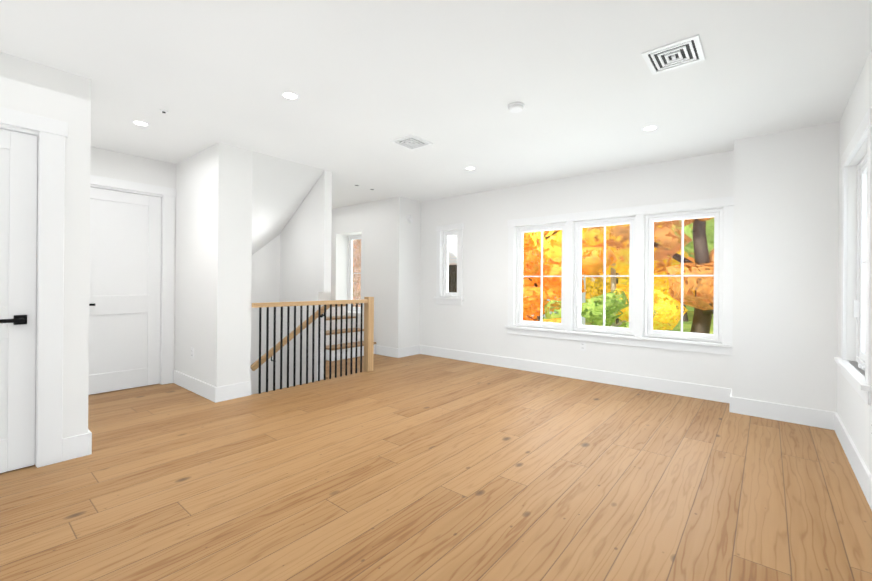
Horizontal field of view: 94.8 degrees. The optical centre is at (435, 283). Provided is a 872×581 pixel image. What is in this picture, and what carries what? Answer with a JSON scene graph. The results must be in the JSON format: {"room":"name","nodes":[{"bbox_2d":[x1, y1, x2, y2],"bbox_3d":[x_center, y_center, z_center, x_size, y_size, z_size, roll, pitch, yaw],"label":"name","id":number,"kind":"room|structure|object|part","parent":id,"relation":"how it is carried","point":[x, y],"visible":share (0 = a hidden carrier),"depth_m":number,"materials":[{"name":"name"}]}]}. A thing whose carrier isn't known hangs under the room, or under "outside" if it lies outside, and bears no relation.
{"room":"empty living room","nodes":[
{"label":"empty living room","id":0,"kind":"room"},
{"bbox_2d":[0,52,90,437],"bbox_3d":[-2.847,-0.110,1.987,0.120,2.440,1.710,0,0,40],"label":"wall","id":1,"kind":"structure","parent":0,"point":[31,87],"depth_m":2.54,"materials":[{"name":"paint"}]},
{"bbox_2d":[0,129,36,472],"bbox_3d":[-2.661,0.104,2.137,0.102,1.998,0.752,0,0,40],"label":"door","id":2,"kind":"structure","parent":1,"relation":"in","point":[18,198],"depth_m":2.37,"materials":[{"name":"paint"}]},
{"bbox_3d":[-2.480,0.218,2.326,0.062,0.056,0.153,0,0,40],"label":"door handle","id":3,"kind":"part","parent":2,"relation":"part of","materials":[{"name":"black metal"}]},
{"bbox_2d":[0,107,67,467],"bbox_3d":[-2.688,0.052,2.160,0.146,2.118,1.012,0,0,40],"label":"door frame","id":4,"kind":"structure","parent":1,"relation":"attached to","point":[51,134],"depth_m":2.45,"materials":[{"name":"paint"}]},
{"bbox_2d":[70,429,91,456],"bbox_3d":[-2.909,1.039,3.151,1.716,0.140,0.016,0,0,40],"label":"baseboard","id":5,"kind":"structure","parent":1,"relation":"attached to","point":[76,446],"depth_m":2.58,"materials":[{"name":"paint"}]},
{"bbox_2d":[90,147,175,369],"bbox_3d":[-3.285,-0.114,4.123,0.120,2.440,1.020,0,0,40],"label":"wall","id":6,"kind":"structure","parent":0,"point":[118,165],"depth_m":4.19,"materials":[{"name":"paint"}]},
{"bbox_2d":[88,187,160,394],"bbox_3d":[-3.273,0.079,4.112,0.040,2.038,0.752,0,0,40],"label":"door","id":7,"kind":"structure","parent":6,"relation":"in","point":[124,288],"depth_m":4.15,"materials":[{"name":"paint"}]},
{"bbox_2d":[90,175,175,384],"bbox_3d":[-3.277,0.027,4.115,0.146,2.158,1.012,0,0,40],"label":"door frame","id":8,"kind":"structure","parent":6,"relation":"attached to","point":[167,195],"depth_m":4.39,"materials":[{"name":"paint"}]},
{"bbox_2d":[174,142,252,386],"bbox_3d":[-2.734,0.641,4.530,2.020,3.940,0.320,0,0,40],"label":"wall","id":9,"kind":"structure","parent":0,"point":[213,257],"depth_m":3.94,"materials":[{"name":"paint"}]},
{"bbox_2d":[191,347,193,358],"bbox_3d":[-2.516,0.723,4.136,0.070,0.114,0.009,0,0,40],"label":"electrical outlet","id":10,"kind":"object","parent":9,"relation":"attached to","point":[192,352],"visible":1,"depth_m":4.12,"materials":[{"name":"paint"}]},
{"bbox_2d":[173,370,221,402],"bbox_3d":[-2.492,1.043,4.109,1.136,0.140,0.016,0,0,40],"label":"baseboard","id":11,"kind":"structure","parent":9,"relation":"attached to","point":[208,391],"depth_m":4.00,"materials":[{"name":"paint"}]},
{"bbox_2d":[222,381,250,400],"bbox_3d":[-1.953,1.048,3.881,0.016,0.140,0.320,0,0,40],"label":"baseboard","id":12,"kind":"structure","parent":9,"relation":"attached to","point":[243,389],"depth_m":3.89,"materials":[{"name":"paint"}]},
{"bbox_2d":[250,234,279,394],"bbox_3d":[-2.376,0.644,4.994,0.100,3.940,0.850,0,0,40],"label":"wall","id":13,"kind":"structure","parent":0,"point":[265,277],"depth_m":5.13,"materials":[{"name":"paint"}]},
{"bbox_2d":[252,151,324,254],"bbox_3d":[-1.949,-0.637,4.650,0.980,1.370,0.850,0,0,40],"label":"ceiling soffit","id":14,"kind":"structure","parent":0,"point":[281,189],"depth_m":4.50,"materials":[{"name":"paint"}]},
{"bbox_2d":[279,170,331,388],"bbox_3d":[-2.058,0.647,5.347,2.020,3.940,0.100,0,0,40],"label":"wall","id":15,"kind":"structure","parent":0,"point":[305,254],"depth_m":4.89,"materials":[{"name":"paint"}]},
{"bbox_2d":[251,304,344,370],"bbox_3d":[-1.502,0.559,4.508,0.141,0.679,1.164,0,0,40],"label":"stair handrail","id":16,"kind":"object","parent":15,"relation":"attached to","point":[254,365],"visible":0.67,"depth_m":4.38,"materials":[{"name":"brown wood"}]},
{"bbox_2d":[325,292,330,300],"bbox_3d":[-3.148,0.638,5.692,0.100,3.940,3.860,0,0,40],"label":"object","id":17,"kind":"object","parent":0,"point":[327,295],"depth_m":7.09,"materials":[{"name":"paint"}]},
{"bbox_2d":[331,197,414,350],"bbox_3d":[-1.155,0.655,6.767,1.800,3.940,0.340,0,0,40],"label":"wall","id":18,"kind":"structure","parent":0,"point":[385,228],"depth_m":6.30,"materials":[{"name":"paint"}]},
{"bbox_2d":[348,234,361,311],"bbox_3d":[-1.310,-0.176,7.064,0.684,1.354,0.070,0,0,40],"label":"window","id":19,"kind":"structure","parent":18,"relation":"in","point":[350,264],"depth_m":7.22,"materials":[{"name":"paint"}]},
{"bbox_2d":[375,345,397,357],"bbox_3d":[-0.761,1.059,6.207,0.506,0.140,0.016,0,0,40],"label":"baseboard","id":20,"kind":"structure","parent":18,"relation":"attached to","point":[380,350],"depth_m":6.19,"materials":[{"name":"paint"}]},
{"bbox_2d":[413,200,420,345],"bbox_3d":[-0.345,-0.088,6.420,0.120,2.440,0.150,0,0,40],"label":"wall","id":21,"kind":"structure","parent":0,"point":[417,246],"depth_m":6.38,"materials":[{"name":"paint"}]},
{"bbox_2d":[398,345,421,357],"bbox_3d":[-0.417,1.062,6.238,0.017,0.140,0.450,0,0,40],"label":"baseboard","id":22,"kind":"structure","parent":21,"relation":"attached to","point":[412,350],"depth_m":6.21,"materials":[{"name":"paint"}]},
{"bbox_2d":[0,354,871,580],"bbox_3d":[-0.944,1.226,3.225,6.650,0.200,6.060,0,0,40],"label":"floor","id":23,"kind":"structure","parent":0,"point":[419,467],"depth_m":2.20,"materials":[{"name":"brown wood"}]},
{"bbox_2d":[252,297,373,393],"bbox_3d":[-1.330,0.647,4.587,0.090,0.948,1.553,0,0,40],"label":"guard railing","id":24,"kind":"object","parent":23,"relation":"on","point":[368,302],"visible":1,"depth_m":4.58,"materials":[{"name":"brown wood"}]},
{"bbox_2d":[0,0,871,208],"bbox_3d":[-0.921,-1.363,3.226,6.650,0.100,6.060,0,0,40],"label":"ceiling","id":25,"kind":"structure","parent":0,"point":[367,81],"depth_m":2.55,"materials":[{"name":"paint"}]},
{"bbox_2d":[132,120,149,125],"bbox_3d":[-2.446,-1.329,3.321,0.124,0.018,0.124,0,0,40],"label":"recessed light","id":26,"kind":"object","parent":25,"relation":"in","point":[139,122],"visible":0.96,"depth_m":3.32,"materials":[{"name":"paint"}]},
{"bbox_2d":[281,91,298,98],"bbox_3d":[-1.020,-1.317,2.801,0.124,0.018,0.124,0,0,40],"label":"recessed light","id":27,"kind":"object","parent":25,"relation":"in","point":[289,95],"visible":0.94,"depth_m":2.79,"materials":[{"name":"paint"}]},
{"bbox_2d":[390,134,432,149],"bbox_3d":[-0.225,-1.299,3.714,0.270,0.016,0.290,0,0,40],"label":"ceiling vent","id":28,"kind":"object","parent":25,"relation":"in","point":[411,142],"visible":1,"depth_m":3.70,"materials":[{"name":"metal"}]},
{"bbox_2d":[507,102,524,112],"bbox_3d":[0.586,-1.283,2.938,0.124,0.034,0.124,0,0,40],"label":"smoke detector","id":29,"kind":"object","parent":25,"relation":"attached to","point":[515,107],"visible":0.98,"depth_m":2.91,"materials":[{"name":"paint"}]},
{"bbox_2d":[642,125,658,130],"bbox_3d":[1.779,-1.293,3.327,0.124,0.018,0.124,0,0,40],"label":"recessed light","id":30,"kind":"object","parent":25,"relation":"in","point":[649,127],"visible":0.94,"depth_m":3.31,"materials":[{"name":"paint"}]},
{"bbox_2d":[641,34,704,74],"bbox_3d":[1.352,-1.285,2.279,0.270,0.016,0.290,0,0,40],"label":"ceiling vent","id":31,"kind":"object","parent":25,"relation":"in","point":[677,54],"visible":0.98,"depth_m":2.26,"materials":[{"name":"metal"}]},
{"bbox_2d":[420,150,733,388],"bbox_3d":[1.563,-0.071,5.016,4.850,2.440,0.120,0,0,40],"label":"wall","id":32,"kind":"structure","parent":0,"point":[476,321],"depth_m":5.11,"materials":[{"name":"paint"}]},
{"bbox_2d":[434,223,463,304],"bbox_3d":[0.226,-0.278,6.088,0.540,1.207,0.165,0,0,40],"label":"window","id":33,"kind":"structure","parent":32,"relation":"in","point":[446,255],"depth_m":6.13,"materials":[{"name":"paint"}]},
{"bbox_2d":[516,223,565,329],"bbox_3d":[1.360,-0.088,5.186,0.694,1.324,0.107,0,0,40],"label":"window","id":34,"kind":"structure","parent":32,"relation":"in","point":[521,231],"depth_m":5.20,"materials":[{"name":"paint"}]},
{"bbox_2d":[418,345,728,402],"bbox_3d":[1.298,1.076,5.139,4.060,0.140,0.016,0,0,40],"label":"baseboard","id":35,"kind":"structure","parent":32,"relation":"attached to","point":[706,392],"depth_m":4.69,"materials":[{"name":"paint"}]},
{"bbox_2d":[580,341,585,350],"bbox_3d":[1.749,0.750,4.771,0.070,0.114,0.009,0,0,40],"label":"electrical outlet","id":36,"kind":"object","parent":32,"relation":"attached to","point":[582,345],"visible":1,"depth_m":4.77,"materials":[{"name":"paint"}]},
{"bbox_2d":[574,216,635,334],"bbox_3d":[1.964,-0.083,4.685,0.694,1.324,0.107,0,0,40],"label":"window","id":37,"kind":"structure","parent":32,"relation":"in","point":[578,276],"depth_m":4.69,"materials":[{"name":"paint"}]},
{"bbox_2d":[505,196,733,355],"bbox_3d":[1.946,-0.076,4.663,2.500,1.532,0.165,0,0,40],"label":"window","id":38,"kind":"structure","parent":32,"relation":"in","point":[716,335],"depth_m":4.33,"materials":[{"name":"paint"}]},
{"bbox_2d":[732,122,839,411],"bbox_3d":[3.029,-0.059,3.510,0.670,2.440,0.330,0,0,40],"label":"wall","id":39,"kind":"structure","parent":0,"point":[785,269],"depth_m":3.36,"materials":[{"name":"paint"}]},
{"bbox_2d":[726,393,829,428],"bbox_3d":[2.887,1.090,3.394,0.646,0.140,0.016,0,0,40],"label":"baseboard","id":40,"kind":"structure","parent":39,"relation":"attached to","point":[769,410],"depth_m":3.37,"materials":[{"name":"paint"}]},
{"bbox_2d":[837,48,871,474],"bbox_3d":[1.583,-0.072,1.143,0.120,2.440,6.060,0,0,40],"label":"wall","id":41,"kind":"structure","parent":0,"point":[854,410],"depth_m":2.79,"materials":[{"name":"paint"}]},
{"bbox_2d":[830,411,871,509],"bbox_3d":[1.415,1.077,1.059,0.017,0.140,5.490,0,0,40],"label":"baseboard","id":42,"kind":"structure","parent":41,"relation":"attached to","point":[863,475],"depth_m":2.46,"materials":[{"name":"paint"}]},
{"bbox_2d":[834,107,871,405],"bbox_3d":[2.643,-0.136,2.466,0.165,1.562,1.080,0,0,40],"label":"window","id":43,"kind":"structure","parent":41,"relation":"in","point":[860,308],"depth_m":2.71,"materials":[{"name":"paint"}]},
{"bbox_3d":[-1.948,2.668,5.501,2.220,0.100,2.840,0,0,40],"label":"floor","id":44,"kind":"structure","parent":0,"visible":0},
{"bbox_2d":[326,304,375,360],"bbox_3d":[-1.869,1.486,5.584,1.996,2.255,2.360,0,0,40],"label":"stairs","id":45,"kind":"structure","parent":44,"relation":"on","point":[338,335],"depth_m":6.25,"materials":[{"name":"paint"}]},
{"label":"outside","id":46,"kind":"structure","parent":0,"visible":0},
{"bbox_2d":[585,310,712,333],"bbox_3d":[-3.628,3.374,34.697,130.000,2.040,38.660,0,0,40],"label":"ground","id":47,"kind":"structure","parent":46,"point":[690,314],"depth_m":29.42,"materials":[{"name":"green plant"}]},
{"bbox_2d":[353,239,360,306],"bbox_3d":[-3.309,-1.413,16.293,5.836,10.711,5.707,0,0,40],"label":"tree","id":48,"kind":"object","parent":47,"relation":"on","point":[355,270],"depth_m":14.22,"materials":[{"name":"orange plant"}]},
{"bbox_2d":[448,235,585,324],"bbox_3d":[3.424,-0.551,24.122,9.000,8.960,8.700,0,0,40],"label":"house","id":49,"kind":"structure","parent":47,"relation":"on","point":[452,262],"depth_m":21.01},
{"bbox_2d":[523,286,560,322],"bbox_3d":[2.614,1.899,12.619,3.211,4.000,2.949,0,0,40],"label":"tree","id":50,"kind":"object","parent":47,"relation":"on","point":[531,295],"depth_m":12.63,"materials":[{"name":"orange plant"}]},
{"bbox_2d":[523,230,616,320],"bbox_3d":[4.004,-1.112,14.423,5.033,9.938,4.823,0,0,40],"label":"tree","id":51,"kind":"object","parent":47,"relation":"on","point":[593,259],"depth_m":12.84,"materials":[{"name":"orange plant"}]},
{"bbox_2d":[542,290,628,327],"bbox_3d":[4.886,2.049,12.288,3.302,3.726,2.373,0,0,40],"label":"tree","id":52,"kind":"object","parent":47,"relation":"on","point":[611,316],"depth_m":11.90,"materials":[{"name":"green plant"}]},
{"bbox_2d":[528,224,687,329],"bbox_3d":[5.695,-1.455,13.794,5.337,10.588,5.755,0,0,40],"label":"tree","id":53,"kind":"object","parent":47,"relation":"on","point":[661,304],"depth_m":13.33,"materials":[{"name":"yellow plant"}]},
{"bbox_2d":[616,221,662,323],"bbox_3d":[12.919,-3.777,29.570,8.361,13.838,9.309,0,0,40],"label":"tree","id":54,"kind":"object","parent":47,"relation":"on","point":[617,320],"depth_m":29.87,"materials":[{"name":"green plant"}]},
{"bbox_2d":[582,217,713,333],"bbox_3d":[9.100,-2.701,13.374,8.311,12.960,8.468,0,0,40],"label":"tree","id":55,"kind":"object","parent":47,"relation":"on","point":[663,234],"depth_m":12.66,"materials":[{"name":"orange plant"}]},
{"bbox_2d":[656,226,694,321],"bbox_3d":[19.419,-3.497,30.289,8.018,13.028,8.638,0,0,40],"label":"tree","id":56,"kind":"object","parent":47,"relation":"on","point":[685,317],"depth_m":30.50,"materials":[{"name":"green plant"}]},
{"bbox_2d":[671,217,713,257],"bbox_3d":[18.108,-2.514,22.174,9.032,11.621,7.180,0,0,40],"label":"tree","id":57,"kind":"object","parent":47,"relation":"on","point":[709,231],"depth_m":21.63,"materials":[{"name":"green plant"}]},
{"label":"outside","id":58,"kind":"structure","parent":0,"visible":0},
{"bbox_2d":[585,227,694,310],"bbox_3d":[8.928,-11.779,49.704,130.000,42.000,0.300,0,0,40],"label":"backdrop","id":59,"kind":"structure","parent":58,"point":[591,282],"depth_m":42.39,"materials":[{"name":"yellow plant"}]}
]}

